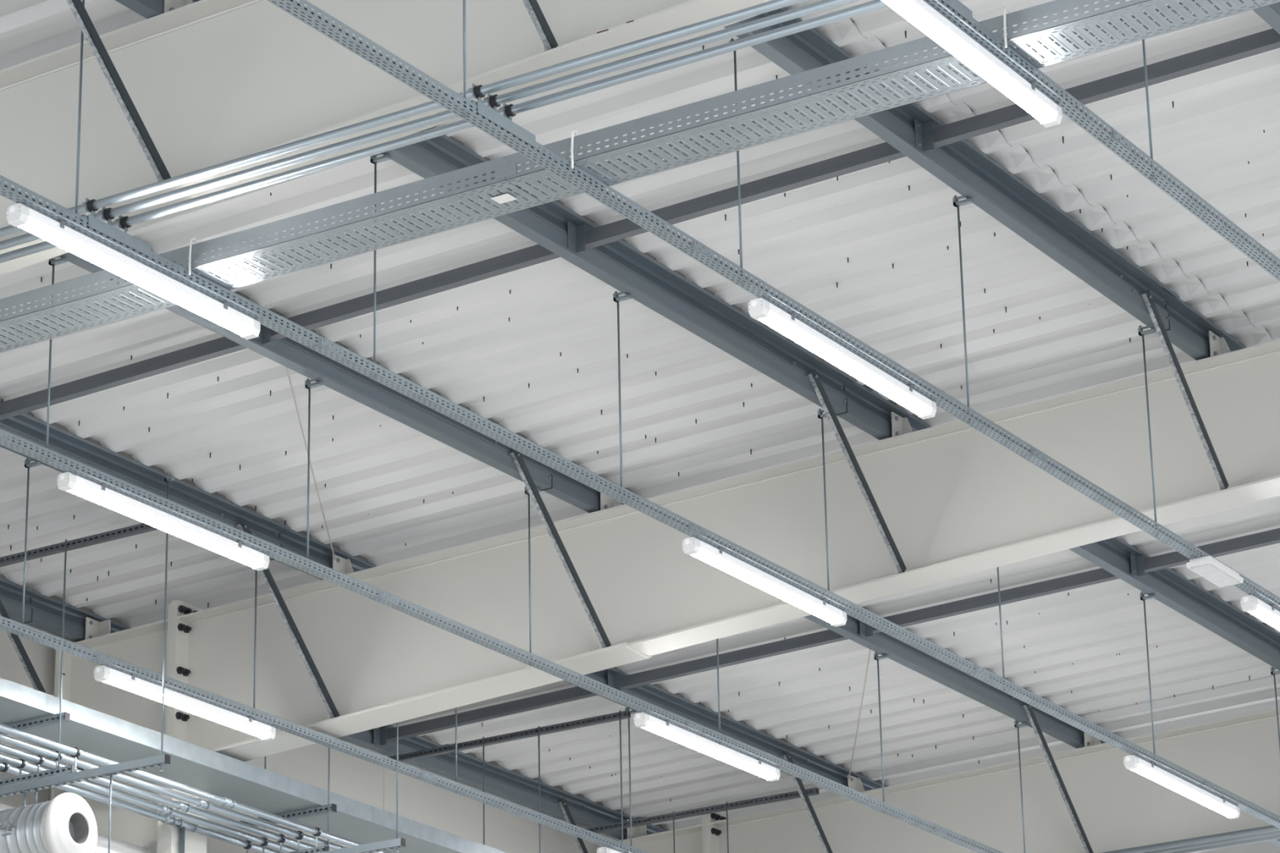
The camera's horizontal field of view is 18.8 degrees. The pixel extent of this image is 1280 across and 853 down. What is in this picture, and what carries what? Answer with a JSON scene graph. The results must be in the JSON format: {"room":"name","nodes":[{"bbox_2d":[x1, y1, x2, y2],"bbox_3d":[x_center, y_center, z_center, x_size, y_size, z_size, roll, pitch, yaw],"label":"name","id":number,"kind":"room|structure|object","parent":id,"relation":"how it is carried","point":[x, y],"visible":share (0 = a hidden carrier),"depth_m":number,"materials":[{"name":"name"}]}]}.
{"room":"industrial warehouse","nodes":[
{"label":"industrial warehouse","id":0,"kind":"room"},
{"bbox_2d":[0,620,621,852],"bbox_3d":[-3.441,5.291,22.079,0.120,8.650,27.500,-13,-23,30],"label":"wall","id":1,"kind":"structure","parent":0,"point":[351,777],"depth_m":25.92,"materials":[{"name":"beige paint"}]},
{"bbox_2d":[0,0,1279,852],"bbox_3d":[3.958,-0.796,19.275,18.100,0.677,27.500,-13,-23,30],"label":"ceiling","id":2,"kind":"structure","parent":0,"point":[873,251],"depth_m":19.93,"materials":[{"name":"grey metal"}]},
{"bbox_2d":[0,573,40,623],"bbox_3d":[-5.194,0.201,20.361,0.136,0.214,6.031,-13,-23,30],"label":"purlin","id":3,"kind":"object","parent":2,"relation":"attached to","point":[11,593],"visible":0.93,"depth_m":22.64,"materials":[{"name":"grey metal"}]},
{"bbox_2d":[0,600,88,781],"bbox_3d":[-3.524,1.526,22.629,0.036,1.009,0.941,-13,-23,29],"label":"knee brace","id":4,"kind":"object","parent":3,"relation":"attached to","point":[15,639],"visible":0.31,"depth_m":22.57,"materials":[{"name":"grey metal"}]},
{"bbox_2d":[0,523,159,567],"bbox_3d":[-3.398,0.717,21.474,2.080,0.041,0.041,-13,-23,30],"label":"support strut","id":5,"kind":"object","parent":3,"relation":"attached to","point":[140,528],"visible":0.79,"depth_m":21.28,"materials":[{"name":"metal"}]},
{"bbox_2d":[57,539,66,773],"bbox_3d":[-3.155,1.271,21.084,0.016,1.377,0.018,-13,-23,30],"label":"rod","id":6,"kind":"object","parent":5,"relation":"hanging from","point":[65,548],"visible":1,"depth_m":21.09,"materials":[{"name":"metal"}]},
{"bbox_2d":[0,711,70,735],"bbox_3d":[-3.409,1.648,21.151,0.709,0.045,0.041,-13,-23,30],"label":"bracket","id":7,"kind":"object","parent":6,"relation":"hanging from","point":[51,720],"visible":0.78,"depth_m":21.05,"materials":[{"name":"grey metal"}]},
{"bbox_2d":[0,764,76,786],"bbox_3d":[-3.402,1.931,21.015,0.842,0.041,0.041,-13,-23,30],"label":"strut","id":8,"kind":"object","parent":6,"relation":"hanging from","point":[68,769],"visible":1,"depth_m":20.91,"materials":[{"name":"grey metal"}]},
{"bbox_2d":[0,762,282,852],"bbox_3d":[-2.895,2.810,21.713,0.077,1.432,7.900,-13,-23,30],"label":"pipe","id":9,"kind":"object","parent":8,"relation":"on","point":[182,824],"visible":1,"depth_m":22.19,"materials":[{"name":"metal"}]},
{"bbox_2d":[0,753,297,852],"bbox_3d":[-2.805,2.170,21.879,0.077,0.121,7.900,-13,-23,30],"label":"pipe","id":10,"kind":"object","parent":8,"relation":"on","point":[20,764],"visible":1,"depth_m":21.99,"materials":[{"name":"metal"}]},
{"bbox_2d":[0,743,315,852],"bbox_3d":[-2.697,2.145,21.816,0.077,0.121,7.900,-13,-23,30],"label":"pipe","id":11,"kind":"object","parent":8,"relation":"on","point":[38,760],"visible":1,"depth_m":21.87,"materials":[{"name":"metal"}]},
{"bbox_2d":[0,733,346,850],"bbox_3d":[-2.587,2.119,21.751,0.077,0.121,7.900,-13,-23,30],"label":"pipe","id":12,"kind":"object","parent":8,"relation":"on","point":[198,802],"visible":1,"depth_m":21.71,"materials":[{"name":"metal"}]},
{"bbox_2d":[0,0,771,275],"bbox_3d":[1.006,-1.944,13.841,16.445,1.300,0.272,-13,-23,30],"label":"rafter","id":13,"kind":"object","parent":2,"relation":"attached to","point":[211,82],"visible":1,"depth_m":15.33,"materials":[{"name":"beige paint"}]},
{"bbox_2d":[66,0,171,182],"bbox_3d":[-2.119,-1.480,15.117,0.036,0.882,0.932,-13,-23,29],"label":"knee brace","id":14,"kind":"object","parent":13,"relation":"attached to","point":[77,6],"visible":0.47,"depth_m":15.17,"materials":[{"name":"grey metal"}]},
{"bbox_2d":[0,411,290,560],"bbox_3d":[-3.642,-0.206,19.465,0.136,0.214,6.031,-13,-23,30],"label":"purlin","id":15,"kind":"object","parent":13,"relation":"on","point":[89,451],"visible":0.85,"depth_m":20.84,"materials":[{"name":"grey metal"}]},
{"bbox_2d":[20,457,40,637],"bbox_3d":[-3.178,0.621,20.105,0.088,0.982,0.028,-13,-23,30],"label":"rod","id":16,"kind":"object","parent":15,"relation":"hanging from","point":[28,464],"visible":0.97,"depth_m":20.16,"materials":[{"name":"metal"}]},
{"bbox_2d":[0,337,247,420],"bbox_3d":[-2.635,-0.246,19.352,1.822,0.146,0.130,-13,-23,30],"label":"bar","id":17,"kind":"object","parent":15,"relation":"attached to","point":[213,348],"visible":1,"depth_m":19.36,"materials":[{"name":"grey metal"}]},
{"bbox_2d":[160,472,174,773],"bbox_3d":[-2.538,1.041,20.683,0.048,1.688,0.028,-13,-23,30],"label":"rod","id":18,"kind":"object","parent":15,"relation":"hanging from","point":[167,478],"visible":1,"depth_m":20.67,"materials":[{"name":"metal"}]},
{"bbox_2d":[57,252,559,491],"bbox_3d":[-2.091,-0.613,18.570,0.136,0.214,6.031,-13,-23,30],"label":"purlin","id":19,"kind":"object","parent":13,"relation":"on","point":[286,352],"visible":0.39,"depth_m":19.70,"materials":[{"name":"grey metal"}]},
{"bbox_2d":[44,256,67,463],"bbox_3d":[-2.674,-0.320,17.640,0.088,1.024,0.028,-13,-23,30],"label":"rod","id":20,"kind":"object","parent":19,"relation":"hanging from","point":[52,261],"visible":0.74,"depth_m":17.64,"materials":[{"name":"metal"}]},
{"bbox_2d":[305,378,322,573],"bbox_3d":[-1.627,0.234,19.202,0.088,1.024,0.028,-13,-23,30],"label":"rod","id":21,"kind":"object","parent":19,"relation":"hanging from","point":[308,385],"visible":1,"depth_m":19.26,"materials":[{"name":"metal"}]},
{"bbox_2d":[115,0,857,415],"bbox_3d":[-0.540,-1.020,17.674,0.136,0.214,6.031,-13,-23,30],"label":"purlin","id":22,"kind":"object","parent":13,"relation":"on","point":[668,292],"visible":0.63,"depth_m":18.57,"materials":[{"name":"grey metal"}]},
{"bbox_2d":[73,0,84,231],"bbox_3d":[-2.178,-1.267,15.161,0.088,1.071,0.028,-13,-23,30],"label":"rod","id":23,"kind":"object","parent":22,"relation":"hanging from","point":[83,1],"visible":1,"depth_m":15.14,"materials":[{"name":"metal"}]},
{"bbox_2d":[370,153,390,379],"bbox_3d":[-1.127,-0.709,16.730,0.088,1.067,0.028,-13,-23,30],"label":"rod","id":24,"kind":"object","parent":22,"relation":"hanging from","point":[374,159],"visible":0.74,"depth_m":16.74,"materials":[{"name":"metal"}]},
{"bbox_2d":[253,244,559,344],"bbox_3d":[-1.083,-0.653,18.456,1.822,0.146,0.130,-13,-23,30],"label":"bar","id":25,"kind":"object","parent":22,"relation":"attached to","point":[536,254],"visible":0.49,"depth_m":18.47,"materials":[{"name":"grey metal"}]},
{"bbox_2d":[613,291,631,502],"bbox_3d":[-0.074,-0.153,18.300,0.088,1.067,0.028,-13,-23,30],"label":"rod","id":26,"kind":"object","parent":22,"relation":"hanging from","point":[616,298],"visible":1,"depth_m":18.36,"materials":[{"name":"metal"}]},
{"bbox_2d":[0,174,1279,828],"bbox_3d":[1.004,0.894,19.763,0.061,0.045,20.716,-13,-23,30],"label":"rail","id":27,"kind":"object","parent":26,"relation":"hanging from","point":[322,345],"visible":1,"depth_m":17.81,"materials":[{"name":"grey metal"}]},
{"bbox_2d":[80,213,151,257],"bbox_3d":[-2.070,-0.747,15.179,0.052,0.050,0.400,-13,-23,30],"label":"channel","id":28,"kind":"object","parent":27,"relation":"attached to","point":[94,223],"visible":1,"depth_m":15.17,"materials":[{"name":"metal"}]},
{"bbox_2d":[6,202,260,339],"bbox_3d":[-1.989,-0.608,15.337,0.090,0.075,1.489,-13,-23,30],"label":"lamp","id":29,"kind":"object","parent":27,"relation":"attached to","point":[20,215],"visible":1,"depth_m":15.26,"materials":[{"name":"white plastic"}]},
{"bbox_2d":[0,0,1279,352],"bbox_3d":[0.619,-1.199,14.261,14.606,0.106,0.276,-13,-23,30],"label":"cable tray","id":30,"kind":"object","parent":27,"relation":"on","point":[1153,22],"visible":0.94,"depth_m":14.60,"materials":[{"name":"grey metal"}]},
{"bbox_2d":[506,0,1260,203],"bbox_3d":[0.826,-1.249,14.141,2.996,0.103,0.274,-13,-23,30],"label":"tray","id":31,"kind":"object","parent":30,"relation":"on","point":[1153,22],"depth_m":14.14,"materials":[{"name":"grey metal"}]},
{"bbox_2d":[682,536,846,626],"bbox_3d":[0.637,0.779,19.256,0.090,0.075,1.489,-13,-23,30],"label":"lamp","id":32,"kind":"object","parent":27,"relation":"attached to","point":[717,557],"visible":1,"depth_m":19.18,"materials":[{"name":"white plastic"}]},
{"bbox_2d":[1123,755,1239,819],"bbox_3d":[3.263,2.167,23.174,0.090,0.075,1.489,-13,-23,30],"label":"lamp","id":33,"kind":"object","parent":27,"relation":"attached to","point":[1148,770],"visible":1,"depth_m":23.09,"materials":[{"name":"white"}]},
{"bbox_2d":[1101,825,1279,852],"bbox_3d":[6.223,2.078,23.490,9.600,0.088,0.079,-13,-23,30],"label":"conduit pipe","id":34,"kind":"object","parent":27,"relation":"on","point":[1264,829],"visible":1,"depth_m":25.00,"materials":[{"name":"metal"}]},
{"bbox_2d":[1142,831,1279,852],"bbox_3d":[6.277,2.107,23.570,9.600,0.088,0.079,-13,-23,30],"label":"conduit pipe","id":35,"kind":"object","parent":27,"relation":"on","point":[1277,833],"visible":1,"depth_m":25.04,"materials":[{"name":"metal"}]},
{"bbox_2d":[1168,835,1279,852],"bbox_3d":[6.330,2.135,23.649,9.600,0.088,0.079,-13,-23,30],"label":"conduit pipe","id":36,"kind":"object","parent":27,"relation":"on","point":[1277,837],"visible":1,"depth_m":25.10,"materials":[{"name":"metal"}]},
{"bbox_2d":[522,0,558,52],"bbox_3d":[-0.568,-1.909,14.229,0.036,0.837,0.933,-13,-23,29],"label":"knee brace","id":37,"kind":"object","parent":13,"relation":"attached to","point":[548,41],"visible":1,"depth_m":14.40,"materials":[{"name":"grey metal"}]},
{"bbox_2d":[724,6,1179,331],"bbox_3d":[1.012,-1.427,16.779,0.136,0.214,6.031,-13,-23,30],"label":"purlin","id":38,"kind":"object","parent":13,"relation":"on","point":[971,172],"visible":0.75,"depth_m":17.73,"materials":[{"name":"grey metal"}]},
{"bbox_2d":[567,142,906,253],"bbox_3d":[0.468,-1.060,17.561,1.822,0.146,0.130,-13,-23,30],"label":"bar","id":39,"kind":"object","parent":38,"relation":"attached to","point":[580,239],"visible":1,"depth_m":17.59,"materials":[{"name":"grey metal"}]},
{"bbox_2d":[728,38,751,285],"bbox_3d":[0.424,-1.097,15.826,0.088,1.109,0.028,-13,-23,30],"label":"rod","id":40,"kind":"object","parent":38,"relation":"hanging from","point":[731,39],"visible":0.58,"depth_m":15.79,"materials":[{"name":"metal"}]},
{"bbox_2d":[266,0,1279,611],"bbox_3d":[2.557,0.527,18.852,0.061,0.045,20.716,-13,-23,30],"label":"rail","id":41,"kind":"object","parent":40,"relation":"hanging from","point":[696,250],"visible":1,"depth_m":15.47,"materials":[{"name":"grey metal"}]},
{"bbox_2d":[469,99,535,147],"bbox_3d":[-0.518,-1.114,14.269,0.052,0.050,0.400,-13,-23,30],"label":"channel","id":42,"kind":"object","parent":41,"relation":"attached to","point":[482,109],"visible":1,"depth_m":14.25,"materials":[{"name":"metal"}]},
{"bbox_2d":[0,0,807,237],"bbox_3d":[0.252,-1.416,13.710,16.600,0.084,0.071,-13,-23,30],"label":"conduit pipe","id":43,"kind":"object","parent":42,"relation":"on","point":[479,91],"visible":1,"depth_m":14.32,"materials":[{"name":"metal"}]},
{"bbox_2d":[0,0,857,250],"bbox_3d":[0.305,-1.388,13.789,16.600,0.084,0.071,-13,-23,30],"label":"conduit pipe","id":44,"kind":"object","parent":42,"relation":"on","point":[493,101],"visible":1,"depth_m":14.38,"materials":[{"name":"metal"}]},
{"bbox_2d":[0,0,888,262],"bbox_3d":[0.360,-1.359,13.870,16.600,0.084,0.071,-13,-23,30],"label":"conduit pipe","id":45,"kind":"object","parent":42,"relation":"on","point":[508,111],"visible":1,"depth_m":14.38,"materials":[{"name":"metal"}]},
{"bbox_2d":[748,297,936,419],"bbox_3d":[0.876,-0.281,16.386,0.090,0.075,1.489,-13,-23,30],"label":"lamp","id":46,"kind":"object","parent":41,"relation":"attached to","point":[759,308],"visible":1,"depth_m":16.30,"materials":[{"name":"white plastic"}]},
{"bbox_2d":[1186,555,1243,587],"bbox_3d":[2.868,0.724,19.264,0.130,0.049,0.395,-13,-23,30],"label":"emergency light","id":47,"kind":"object","parent":41,"relation":"attached to","point":[1208,567],"visible":1,"depth_m":19.21,"materials":[{"name":"white plastic"}]},
{"bbox_2d":[1240,595,1279,631],"bbox_3d":[3.502,1.106,20.304,0.090,0.075,1.489,-13,-23,30],"label":"lamp","id":48,"kind":"object","parent":41,"relation":"attached to","point":[1267,613],"visible":1,"depth_m":19.80,"materials":[{"name":"white"}]},
{"bbox_2d":[1248,604,1279,631],"bbox_3d":[3.499,1.128,20.299,0.075,0.028,1.410,-13,-23,30],"label":"diffuser","id":49,"kind":"object","parent":48,"relation":"attached to","point":[1268,614],"depth_m":19.86,"materials":[{"name":"white"}]},
{"bbox_2d":[952,195,973,423],"bbox_3d":[1.480,-0.539,17.400,0.088,1.109,0.028,-13,-23,30],"label":"rod","id":50,"kind":"object","parent":38,"relation":"hanging from","point":[956,202],"visible":1,"depth_m":17.46,"materials":[{"name":"metal"}]},
{"bbox_2d":[1253,0,1279,34],"bbox_3d":[2.563,-1.834,15.883,0.136,0.214,6.031,-13,-23,30],"label":"purlin","id":51,"kind":"object","parent":13,"relation":"on","point":[1270,14],"visible":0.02,"depth_m":15.95,"materials":[{"name":"grey metal"}]},
{"bbox_2d":[914,28,1279,152],"bbox_3d":[2.019,-1.467,16.665,1.822,0.146,0.130,-13,-23,30],"label":"bar","id":52,"kind":"object","parent":51,"relation":"attached to","point":[927,138],"visible":1,"depth_m":16.66,"materials":[{"name":"grey metal"}]},
{"bbox_2d":[1139,4,1155,179],"bbox_3d":[1.968,-1.488,14.910,0.088,1.152,0.028,-13,-23,30],"label":"rod","id":53,"kind":"object","parent":51,"relation":"hanging from","point":[1143,40],"visible":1,"depth_m":14.83,"materials":[{"name":"metal"}]},
{"bbox_2d":[923,0,1279,281],"bbox_3d":[4.109,0.160,17.942,0.061,0.045,20.716,-13,-23,30],"label":"rail","id":54,"kind":"object","parent":53,"relation":"hanging from","point":[1113,140],"visible":1,"depth_m":14.46,"materials":[{"name":"grey metal"}]},
{"bbox_2d":[881,0,1062,127],"bbox_3d":[1.115,-1.342,13.517,0.090,0.075,1.489,-13,-23,30],"label":"lamp","id":55,"kind":"object","parent":54,"relation":"attached to","point":[919,13],"visible":1,"depth_m":13.60,"materials":[{"name":"white plastic"}]},
{"bbox_3d":[9.986,6.595,13.559,31.200,0.200,48.000,-13,-23,30],"label":"floor","id":56,"kind":"structure","parent":0,"visible":0},
{"bbox_2d":[50,604,207,852],"bbox_3d":[-2.956,5.160,21.659,0.947,8.586,0.350,-13,-23,30],"label":"column","id":57,"kind":"structure","parent":56,"relation":"on","point":[142,646],"depth_m":22.89,"materials":[{"name":"beige metal"}]},
{"bbox_2d":[0,803,152,852],"bbox_3d":[-3.434,2.497,21.809,0.624,0.608,7.500,-13,-23,30],"label":"duct","id":58,"kind":"object","parent":57,"relation":"attached to","point":[117,846],"visible":0.02,"depth_m":22.13,"materials":[{"name":"white"}]},
{"bbox_2d":[0,792,97,852],"bbox_3d":[-3.683,2.305,20.997,1.641,0.400,0.409,-13,-23,30],"label":"air duct","id":59,"kind":"object","parent":58,"relation":"attached to","point":[66,823],"visible":1,"depth_m":20.59,"materials":[{"name":"silver metal"}]},
{"bbox_2d":[0,754,170,798],"bbox_3d":[-3.182,1.920,20.803,1.629,0.046,0.041,-13,-23,30],"label":"channel","id":60,"kind":"object","parent":58,"relation":"attached to","point":[164,759],"visible":1,"depth_m":20.66,"materials":[{"name":"grey metal"}]},
{"bbox_2d":[286,845,328,852],"bbox_3d":[-2.210,2.557,22.724,0.914,0.041,0.041,-13,-23,30],"label":"strut","id":61,"kind":"object","parent":58,"relation":"attached to","point":[324,848],"visible":1,"depth_m":22.53,"materials":[{"name":"grey metal"}]},
{"bbox_2d":[0,723,389,852],"bbox_3d":[-2.477,2.093,21.687,0.077,0.121,7.900,-13,-23,30],"label":"pipe","id":62,"kind":"object","parent":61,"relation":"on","point":[76,753],"visible":1,"depth_m":21.58,"materials":[{"name":"metal"}]},
{"bbox_2d":[167,330,1279,761],"bbox_3d":[4.258,-0.226,18.693,16.445,1.300,0.274,-13,-23,30],"label":"rafter","id":63,"kind":"object","parent":57,"relation":"attached to","point":[953,501],"visible":0.89,"depth_m":20.86,"materials":[{"name":"beige paint"}]},
{"bbox_2d":[237,520,339,719],"bbox_3d":[-1.974,1.098,21.741,0.036,0.964,0.941,-13,-23,29],"label":"knee brace","id":64,"kind":"object","parent":63,"relation":"attached to","point":[266,575],"visible":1,"depth_m":21.77,"materials":[{"name":"grey metal"}]},
{"bbox_2d":[21,588,595,826],"bbox_3d":[-2.025,1.876,25.116,0.136,0.196,6.201,-13,-23,30],"label":"purlin","id":65,"kind":"object","parent":63,"relation":"on","point":[47,611],"visible":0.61,"depth_m":26.20,"materials":[{"name":"grey metal"}]},
{"bbox_2d":[373,686,597,746],"bbox_3d":[-0.952,1.857,25.078,1.822,0.146,0.130,-13,-23,30],"label":"bar","id":66,"kind":"object","parent":65,"relation":"attached to","point":[382,735],"visible":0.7,"depth_m":25.15,"materials":[{"name":"grey metal"}]},
{"bbox_2d":[383,710,631,763],"bbox_3d":[-0.881,2.034,25.194,1.920,0.041,0.041,-13,-23,30],"label":"support strut","id":67,"kind":"object","parent":65,"relation":"attached to","point":[614,717],"visible":0.91,"depth_m":25.14,"materials":[{"name":"metal"}]},
{"bbox_2d":[482,737,484,844],"bbox_3d":[-1.008,2.799,24.982,0.016,1.637,0.018,-13,-23,30],"label":"rod","id":68,"kind":"object","parent":67,"relation":"hanging from","point":[482,737],"visible":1,"depth_m":25.14,"materials":[{"name":"metal"}]},
{"bbox_2d":[0,677,506,852],"bbox_3d":[-1.754,2.397,23.497,0.382,0.101,11.930,-13,-23,30],"label":"trunking","id":69,"kind":"object","parent":68,"relation":"hanging from","point":[90,731],"visible":0.91,"depth_m":22.32,"materials":[{"name":"silver metal"}]},
{"bbox_2d":[582,787,818,834],"bbox_3d":[0.404,2.706,27.093,1.940,0.041,0.041,-13,-23,30],"label":"support strut","id":70,"kind":"object","parent":65,"relation":"attached to","point":[815,791],"visible":0.89,"depth_m":27.05,"materials":[{"name":"metal"}]},
{"bbox_3d":[-2.266,1.438,23.497,1.300,0.041,0.041,-13,-23,30],"label":"support strut","id":71,"kind":"object","parent":65,"relation":"attached to","visible":0},
{"bbox_2d":[327,747,329,846],"bbox_3d":[-1.853,1.957,23.023,0.016,1.377,0.018,-13,-23,30],"label":"rod","id":72,"kind":"object","parent":71,"relation":"hanging from","point":[328,816],"visible":0.47,"depth_m":22.93,"materials":[{"name":"metal"}]},
{"bbox_2d":[238,803,337,830],"bbox_3d":[-2.111,2.334,23.088,0.709,0.045,0.041,-13,-23,30],"label":"bracket","id":73,"kind":"object","parent":72,"relation":"hanging from","point":[321,810],"visible":0.58,"depth_m":23.00,"materials":[{"name":"grey metal"}]},
{"bbox_2d":[271,522,819,781],"bbox_3d":[-0.474,1.469,24.220,0.136,0.196,6.201,-13,-23,30],"label":"purlin","id":74,"kind":"object","parent":63,"relation":"on","point":[291,540],"visible":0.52,"depth_m":25.23,"materials":[{"name":"grey metal"}]},
{"bbox_2d":[252,570,257,720],"bbox_3d":[-2.137,1.171,21.659,0.088,0.982,0.028,-13,-23,30],"label":"rod","id":75,"kind":"object","parent":74,"relation":"hanging from","point":[255,588],"visible":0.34,"depth_m":21.65,"materials":[{"name":"metal"}]},
{"bbox_2d":[0,615,648,852],"bbox_3d":[-2.100,1.629,21.583,0.061,0.045,20.716,-13,-23,30],"label":"rail","id":76,"kind":"object","parent":75,"relation":"hanging from","point":[99,658],"visible":0.99,"depth_m":21.88,"materials":[{"name":"grey metal"}]},
{"bbox_2d":[93,665,275,741],"bbox_3d":[-2.467,1.514,21.076,0.090,0.075,1.489,-13,-23,30],"label":"lamp","id":77,"kind":"object","parent":76,"relation":"attached to","point":[129,682],"visible":1,"depth_m":21.02,"materials":[{"name":"white plastic"}]},
{"bbox_2d":[395,722,398,852],"bbox_3d":[-1.403,1.659,22.426,0.048,1.688,0.028,-13,-23,30],"label":"rod","id":78,"kind":"object","parent":74,"relation":"hanging from","point":[397,837],"visible":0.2,"depth_m":22.27,"materials":[{"name":"metal"}]},
{"bbox_2d":[320,838,405,852],"bbox_3d":[-2.034,2.545,22.535,1.604,0.046,0.041,-13,-23,30],"label":"channel","id":79,"kind":"object","parent":78,"relation":"hanging from","point":[388,845],"visible":1,"depth_m":22.21,"materials":[{"name":"grey metal"}]},
{"bbox_2d":[607,629,848,693],"bbox_3d":[0.599,1.450,24.182,1.822,0.146,0.130,-13,-23,30],"label":"bar","id":80,"kind":"object","parent":74,"relation":"attached to","point":[615,680],"visible":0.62,"depth_m":24.25,"materials":[{"name":"grey metal"}]},
{"bbox_2d":[510,449,611,648],"bbox_3d":[-0.423,0.669,20.853,0.036,0.919,0.942,-13,-23,29],"label":"knee brace","id":81,"kind":"object","parent":63,"relation":"attached to","point":[516,455],"visible":0.97,"depth_m":20.84,"materials":[{"name":"grey metal"}]},
{"bbox_2d":[542,451,1057,732],"bbox_3d":[1.077,1.062,23.325,0.136,0.196,6.201,-13,-23,30],"label":"purlin","id":82,"kind":"object","parent":63,"relation":"on","point":[566,488],"visible":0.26,"depth_m":24.24,"materials":[{"name":"grey metal"}]},
{"bbox_2d":[524,486,541,666],"bbox_3d":[-0.572,0.791,20.776,0.088,1.024,0.028,-13,-23,30],"label":"rod","id":83,"kind":"object","parent":82,"relation":"hanging from","point":[526,492],"visible":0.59,"depth_m":20.80,"materials":[{"name":"metal"}]},
{"bbox_2d":[715,639,721,745],"bbox_3d":[0.471,1.335,22.334,0.088,1.038,0.028,-13,-23,30],"label":"rod","id":84,"kind":"object","parent":82,"relation":"hanging from","point":[717,640],"visible":0.34,"depth_m":22.28,"materials":[{"name":"metal"}]},
{"bbox_2d":[0,428,1003,852],"bbox_3d":[-0.548,1.262,20.673,0.061,0.045,20.716,-13,-23,30],"label":"rail","id":85,"kind":"object","parent":84,"relation":"hanging from","point":[382,597],"visible":1,"depth_m":20.04,"materials":[{"name":"grey metal"}]},
{"bbox_2d":[57,471,269,570],"bbox_3d":[-2.228,0.453,18.207,0.090,0.075,1.489,-13,-23,30],"label":"lamp","id":86,"kind":"object","parent":85,"relation":"attached to","point":[99,494],"visible":1,"depth_m":18.14,"materials":[{"name":"white plastic"}]},
{"bbox_2d":[633,711,780,782],"bbox_3d":[0.398,1.840,22.125,0.090,0.075,1.489,-13,-23,30],"label":"lamp","id":87,"kind":"object","parent":85,"relation":"attached to","point":[643,720],"visible":1,"depth_m":22.05,"materials":[{"name":"white plastic"}]},
{"bbox_2d":[859,568,1119,637],"bbox_3d":[2.151,1.043,23.286,1.822,0.146,0.130,-13,-23,30],"label":"bar","id":88,"kind":"object","parent":82,"relation":"attached to","point":[1098,575],"visible":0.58,"depth_m":23.32,"materials":[{"name":"grey metal"}]},
{"bbox_2d":[807,368,906,573],"bbox_3d":[1.128,0.241,19.965,0.036,0.874,0.942,-13,-23,29],"label":"knee brace","id":89,"kind":"object","parent":63,"relation":"attached to","point":[900,567],"visible":1,"depth_m":19.95,"materials":[{"name":"grey metal"}]},
{"bbox_2d":[837,373,1279,670],"bbox_3d":[2.628,0.655,22.429,0.136,0.196,6.201,-13,-23,30],"label":"purlin","id":90,"kind":"object","parent":63,"relation":"on","point":[868,411],"visible":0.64,"depth_m":23.16,"materials":[{"name":"grey metal"}]},
{"bbox_2d":[817,408,830,604],"bbox_3d":[0.977,0.402,19.868,0.088,1.067,0.028,-13,-23,30],"label":"rod","id":91,"kind":"object","parent":90,"relation":"hanging from","point":[820,415],"visible":0.91,"depth_m":19.91,"materials":[{"name":"metal"}]},
{"bbox_2d":[1130,528,1279,577],"bbox_3d":[3.702,0.636,22.391,1.822,0.146,0.130,-13,-23,30],"label":"bar","id":92,"kind":"object","parent":90,"relation":"attached to","point":[1140,566],"visible":1,"depth_m":22.61,"materials":[{"name":"grey"}]},
{"bbox_2d":[1141,288,1228,490],"bbox_3d":[2.703,-0.174,19.114,0.036,0.829,0.852,-13,-23,29],"label":"knee brace","id":93,"kind":"object","parent":63,"relation":"attached to","point":[1222,482],"visible":1,"depth_m":19.10,"materials":[{"name":"grey metal"}]},
{"bbox_2d":[1162,287,1246,360],"bbox_3d":[4.180,0.247,21.533,0.136,0.196,6.201,-13,-23,30],"label":"purlin","id":94,"kind":"object","parent":63,"relation":"on","point":[1189,330],"visible":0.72,"depth_m":19.43,"materials":[{"name":"grey"}]},
{"bbox_2d":[1137,325,1158,537],"bbox_3d":[2.525,0.013,18.959,0.088,1.109,0.028,-13,-23,30],"label":"rod","id":95,"kind":"object","parent":94,"relation":"hanging from","point":[1140,332],"visible":1,"depth_m":19.02,"materials":[{"name":"metal"}]},
{"bbox_2d":[600,814,705,852],"bbox_3d":[0.270,6.865,26.473,0.947,8.586,0.350,-13,-23,30],"label":"column","id":96,"kind":"structure","parent":56,"relation":"on","point":[691,839],"depth_m":27.80,"materials":[{"name":"beige paint"}]},
{"bbox_2d":[583,800,667,839],"bbox_3d":[1.317,3.642,30.123,0.136,0.182,6.667,-13,-23,30],"label":"purlin","id":97,"kind":"object","parent":96,"relation":"on","point":[599,815],"visible":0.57,"depth_m":27.83,"materials":[{"name":"grey"}]},
{"bbox_2d":[704,707,1279,852],"bbox_3d":[7.485,1.479,23.507,16.445,1.300,0.274,-13,-23,30],"label":"rafter","id":98,"kind":"object","parent":96,"relation":"attached to","point":[1116,806],"visible":0.79,"depth_m":26.23,"materials":[{"name":"beige paint"}]},
{"bbox_2d":[782,751,832,852],"bbox_3d":[1.244,2.801,26.569,0.036,0.978,0.931,-13,-23,29],"label":"knee brace","id":99,"kind":"object","parent":98,"relation":"attached to","point":[798,784],"visible":1,"depth_m":26.50,"materials":[{"name":"grey metal"}]},
{"bbox_2d":[807,754,886,791],"bbox_3d":[2.869,3.235,29.227,0.136,0.182,6.667,-13,-23,30],"label":"purlin","id":100,"kind":"object","parent":98,"relation":"on","point":[837,773],"visible":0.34,"depth_m":26.99,"materials":[{"name":"grey"}]},
{"bbox_2d":[1022,703,1093,852],"bbox_3d":[2.795,2.372,25.681,0.036,0.934,0.931,-13,-23,29],"label":"knee brace","id":101,"kind":"object","parent":98,"relation":"attached to","point":[1037,730],"visible":0.92,"depth_m":25.65,"materials":[{"name":"grey metal"}]},
{"bbox_2d":[1044,708,1279,847],"bbox_3d":[4.420,2.828,28.332,0.136,0.182,6.667,-13,-23,30],"label":"purlin","id":102,"kind":"object","parent":98,"relation":"on","point":[1061,731],"visible":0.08,"depth_m":26.04,"materials":[{"name":"grey"}]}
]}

